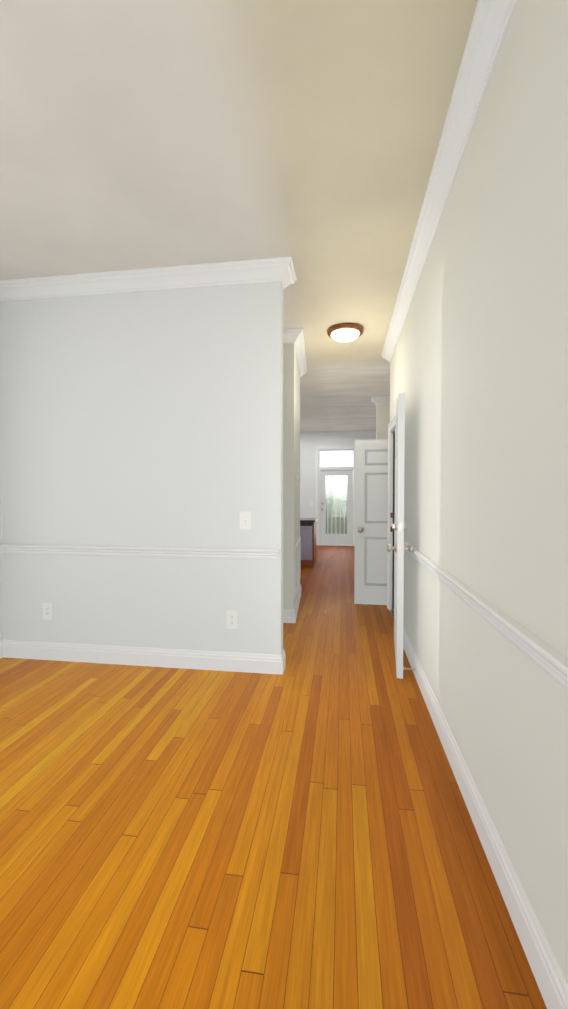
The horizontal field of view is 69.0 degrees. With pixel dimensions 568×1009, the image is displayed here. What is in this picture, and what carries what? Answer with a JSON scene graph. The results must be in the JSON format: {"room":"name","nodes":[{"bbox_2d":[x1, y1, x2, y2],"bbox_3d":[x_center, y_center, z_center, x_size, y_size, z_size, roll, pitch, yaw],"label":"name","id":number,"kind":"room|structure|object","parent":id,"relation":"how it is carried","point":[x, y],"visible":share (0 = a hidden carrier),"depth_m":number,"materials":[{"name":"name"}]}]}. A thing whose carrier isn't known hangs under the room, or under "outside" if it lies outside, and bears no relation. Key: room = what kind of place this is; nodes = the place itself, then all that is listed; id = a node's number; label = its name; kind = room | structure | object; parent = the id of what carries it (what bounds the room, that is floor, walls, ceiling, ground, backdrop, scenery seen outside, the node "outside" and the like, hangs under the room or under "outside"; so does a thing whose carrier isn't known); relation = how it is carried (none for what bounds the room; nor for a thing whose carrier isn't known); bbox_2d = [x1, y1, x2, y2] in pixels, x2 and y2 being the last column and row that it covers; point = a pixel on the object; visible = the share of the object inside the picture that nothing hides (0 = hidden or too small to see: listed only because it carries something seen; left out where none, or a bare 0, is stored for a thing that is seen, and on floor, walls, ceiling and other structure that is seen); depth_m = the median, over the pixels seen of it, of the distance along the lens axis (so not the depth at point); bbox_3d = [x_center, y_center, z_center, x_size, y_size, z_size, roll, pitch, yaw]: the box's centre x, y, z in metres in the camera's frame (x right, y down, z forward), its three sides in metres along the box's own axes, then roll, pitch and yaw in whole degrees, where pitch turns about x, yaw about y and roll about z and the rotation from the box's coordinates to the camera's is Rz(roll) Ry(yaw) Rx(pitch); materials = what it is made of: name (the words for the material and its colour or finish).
{"room":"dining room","nodes":[
{"label":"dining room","id":0,"kind":"room"},
{"bbox_2d":[0,484,2,639],"bbox_3d":[-2.167,-0.279,4.708,0.120,2.990,14.170,0,1,8],"label":"wall","id":1,"kind":"structure","parent":0,"point":[1,629],"depth_m":3.35,"materials":[{"name":"white paint"}]},
{"bbox_2d":[0,640,3,658],"bbox_3d":[-2.688,1.233,0.605,0.017,0.140,5.600,0,1,8],"label":"baseboard","id":2,"kind":"structure","parent":1,"relation":"attached to","point":[1,641],"depth_m":3.35,"materials":[{"name":"white paint"}]},
{"bbox_2d":[0,281,282,654],"bbox_3d":[-1.153,-0.248,3.245,2.300,2.990,0.120,0,1,8],"label":"wall","id":3,"kind":"structure","parent":0,"point":[154,418],"depth_m":3.17,"materials":[{"name":"white paint"}]},
{"bbox_2d":[42,603,52,619],"bbox_3d":[-1.895,0.856,3.309,0.089,0.135,0.010,0,1,8],"label":"outlet","id":4,"kind":"object","parent":3,"relation":"attached to","point":[47,611],"visible":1,"depth_m":3.31,"materials":[{"name":"white plastic"}]},
{"bbox_2d":[2,544,278,558],"bbox_3d":[-1.139,0.363,3.182,2.230,0.074,0.045,0,1,8],"label":"trim","id":5,"kind":"structure","parent":3,"relation":"attached to","point":[237,553],"depth_m":3.17,"materials":[{"name":"white paint"}]},
{"bbox_2d":[4,640,285,674],"bbox_3d":[-1.140,1.178,3.204,2.287,0.140,0.017,0,1,8],"label":"baseboard","id":6,"kind":"structure","parent":3,"relation":"attached to","point":[192,659],"depth_m":3.18,"materials":[{"name":"white paint"}]},
{"bbox_2d":[0,256,296,301],"bbox_3d":[-1.108,-1.684,3.208,2.392,0.118,0.304,0,1,8],"label":"crown molding","id":7,"kind":"structure","parent":3,"relation":"attached to","point":[282,269],"depth_m":3.08,"materials":[{"name":"white paint"}]},
{"bbox_2d":[226,611,237,628],"bbox_3d":[-0.390,0.865,3.094,0.089,0.135,0.010,0,1,8],"label":"outlet","id":8,"kind":"object","parent":3,"relation":"attached to","point":[231,619],"visible":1,"depth_m":3.09,"materials":[{"name":"white plastic"}]},
{"bbox_2d":[240,512,250,529],"bbox_3d":[-0.287,0.121,3.058,0.089,0.135,0.020,0,1,8],"label":"light switch","id":9,"kind":"object","parent":3,"relation":"attached to","point":[245,520],"visible":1,"depth_m":3.06,"materials":[{"name":"white plastic"}]},
{"bbox_2d":[0,0,477,431],"bbox_3d":[0.516,-1.816,4.292,6.500,0.100,14.170,0,1,8],"label":"ceiling","id":10,"kind":"structure","parent":0,"point":[143,134],"depth_m":1.97,"materials":[{"name":"paint"}]},
{"bbox_2d":[327,323,363,341],"bbox_3d":[0.619,-1.700,4.174,0.366,0.126,0.366,0,1,8],"label":"ceiling light fixture","id":11,"kind":"object","parent":10,"relation":"attached to","point":[345,332],"visible":1,"depth_m":4.08,"materials":[{"name":"white glass"}]},
{"bbox_2d":[0,545,546,1008],"bbox_3d":[0.516,1.273,4.357,6.500,0.100,14.170,0,1,8],"label":"floor","id":12,"kind":"structure","parent":0,"point":[300,833],"depth_m":1.58,"materials":[{"name":"brown wood"}]},
{"bbox_2d":[300,522,315,565],"bbox_3d":[0.265,0.732,8.074,0.690,0.825,0.762,0,1,8],"label":"base cabinet","id":13,"kind":"object","parent":12,"relation":"on","point":[308,539],"depth_m":7.67,"materials":[{"name":"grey wood"}]},
{"bbox_2d":[300,518,317,521],"bbox_3d":[-0.313,0.299,8.156,1.920,0.037,0.805,0,1,8],"label":"countertop","id":14,"kind":"structure","parent":13,"relation":"on","point":[301,519],"depth_m":7.88,"materials":[{"name":"stone"}]},
{"bbox_2d":[283,343,299,608],"bbox_3d":[-0.482,-0.284,4.931,1.352,2.990,1.294,0,1,8],"label":"wall block","id":15,"kind":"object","parent":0,"point":[291,452],"visible":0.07,"depth_m":4.26,"materials":[{"name":"white paint"}]},
{"bbox_2d":[283,608,296,622],"bbox_3d":[-0.563,1.154,4.336,1.370,0.140,0.069,0,1,8],"label":"baseboard","id":16,"kind":"structure","parent":15,"relation":"attached to","point":[289,615],"depth_m":4.27,"materials":[{"name":"white paint"}]},
{"bbox_2d":[283,328,306,377],"bbox_3d":[-0.434,-1.720,4.894,1.449,0.118,1.478,0,1,8],"label":"crown molding","id":17,"kind":"structure","parent":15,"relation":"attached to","point":[295,336],"depth_m":4.32,"materials":[{"name":"white paint"}]},
{"bbox_2d":[294,537,300,597],"bbox_3d":[0.164,0.702,4.878,0.068,0.540,1.079,0,1,8],"label":"frames","id":18,"kind":"object","parent":15,"relation":"attached to","point":[298,576],"visible":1,"depth_m":4.79,"materials":[{"name":"white paint"}]},
{"bbox_2d":[294,584,300,612],"bbox_3d":[0.167,1.142,4.895,0.083,0.140,1.200,0,1,8],"label":"baseboard","id":19,"kind":"structure","parent":15,"relation":"attached to","point":[299,591],"depth_m":4.87,"materials":[{"name":"white paint"}]},
{"bbox_2d":[300,436,375,517],"bbox_3d":[1.752,-0.410,10.859,5.900,2.990,0.120,0,1,8],"label":"wall","id":20,"kind":"structure","parent":0,"point":[307,469],"depth_m":10.94,"materials":[{"name":"white paint"}]},
{"bbox_2d":[315,446,354,545],"bbox_3d":[1.384,-0.226,10.905,1.110,2.620,0.135,0,1,8],"label":"trim","id":21,"kind":"structure","parent":20,"relation":"attached to","point":[318,449],"depth_m":10.88,"materials":[{"name":"white paint"}]},
{"bbox_2d":[320,470,352,544],"bbox_3d":[1.381,0.076,10.893,0.860,1.973,0.121,0,1,8],"label":"door","id":22,"kind":"structure","parent":20,"relation":"in","point":[337,539],"depth_m":10.91,"materials":[{"name":"white paint"}]},
{"bbox_2d":[320,451,352,466],"bbox_3d":[1.386,-1.206,10.894,0.870,0.420,0.008,0,1,8],"label":"window","id":23,"kind":"structure","parent":20,"relation":"in","point":[337,459],"depth_m":10.90,"materials":[{"name":"clear glass"}]},
{"bbox_2d":[300,430,375,436],"bbox_3d":[1.638,-1.844,10.738,5.700,0.118,0.092,0,1,8],"label":"crown molding","id":24,"kind":"structure","parent":20,"relation":"attached to","point":[338,433],"depth_m":10.76,"materials":[{"name":"white paint"}]},
{"bbox_2d":[376,404,389,439],"bbox_3d":[1.937,-0.330,7.096,0.690,2.990,0.120,0,1,8],"label":"wall","id":25,"kind":"structure","parent":0,"point":[382,416],"depth_m":7.05,"materials":[{"name":"white paint"}]},
{"bbox_2d":[371,396,389,405],"bbox_3d":[1.825,-1.765,7.035,0.662,0.118,0.212,0,1,8],"label":"crown molding","id":26,"kind":"structure","parent":25,"relation":"attached to","point":[378,400],"depth_m":6.99,"materials":[{"name":"white paint"}]},
{"bbox_2d":[390,0,567,983],"bbox_3d":[0.761,-0.203,1.088,0.120,2.990,7.590,0,1,8],"label":"wall","id":27,"kind":"structure","parent":0,"point":[479,369],"depth_m":1.39,"materials":[{"name":"white paint"}]},
{"bbox_2d":[387,413,395,618],"bbox_3d":[1.208,0.156,4.276,0.154,2.137,1.084,0,1,8],"label":"trim","id":28,"kind":"structure","parent":27,"relation":"attached to","point":[391,512],"depth_m":4.71,"materials":[{"name":"white paint"}]},
{"bbox_2d":[387,393,414,678],"bbox_3d":[0.942,0.221,3.371,0.201,2.030,0.907,0,1,14],"label":"front door","id":29,"kind":"structure","parent":27,"relation":"in","point":[399,548],"depth_m":2.94,"materials":[{"name":"white paint"}]},
{"bbox_2d":[381,0,517,362],"bbox_3d":[0.960,-1.639,1.076,0.692,0.118,7.682,0,1,8],"label":"crown molding","id":30,"kind":"structure","parent":27,"relation":"attached to","point":[489,27],"depth_m":1.83,"materials":[{"name":"white paint"}]},
{"bbox_2d":[403,627,567,1008],"bbox_3d":[0.614,1.234,0.571,0.017,0.140,6.463,0,1,8],"label":"baseboard","id":31,"kind":"structure","parent":27,"relation":"attached to","point":[552,984],"depth_m":1.36,"materials":[{"name":"white paint"}]},
{"bbox_2d":[404,540,567,691],"bbox_3d":[0.605,0.419,0.554,0.035,0.074,6.463,0,1,8],"label":"trim","id":32,"kind":"structure","parent":27,"relation":"attached to","point":[550,661],"depth_m":1.30,"materials":[{"name":"white paint"}]},
{"bbox_3d":[1.645,-0.280,4.734,0.600,2.990,0.120,0,1,8],"label":"wall jog","id":33,"kind":"object","parent":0,"visible":0},
{"bbox_2d":[354,439,387,604],"bbox_3d":[1.318,0.216,4.918,0.941,1.975,0.179,0,1,9],"label":"hall door","id":34,"kind":"structure","parent":33,"relation":"attached to","point":[371,507],"depth_m":4.95,"materials":[{"name":"white paint"}]},
{"label":"outside","id":35,"kind":"structure","parent":0,"visible":0},
{"bbox_2d":[320,451,352,533],"bbox_3d":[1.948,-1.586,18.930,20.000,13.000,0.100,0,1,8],"label":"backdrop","id":36,"kind":"structure","parent":35,"point":[332,457],"depth_m":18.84,"materials":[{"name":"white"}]},
{"bbox_3d":[1.689,1.134,11.866,4.500,0.100,1.770,0,1,8],"label":"floor","id":37,"kind":"structure","parent":35,"visible":0},
{"bbox_2d":[326,507,346,533],"bbox_3d":[1.615,0.548,12.612,3.940,1.040,0.090,0,1,8],"label":"deck railing","id":38,"kind":"object","parent":37,"relation":"on","point":[335,519],"depth_m":12.60,"materials":[{"name":"white paint"}]}
]}

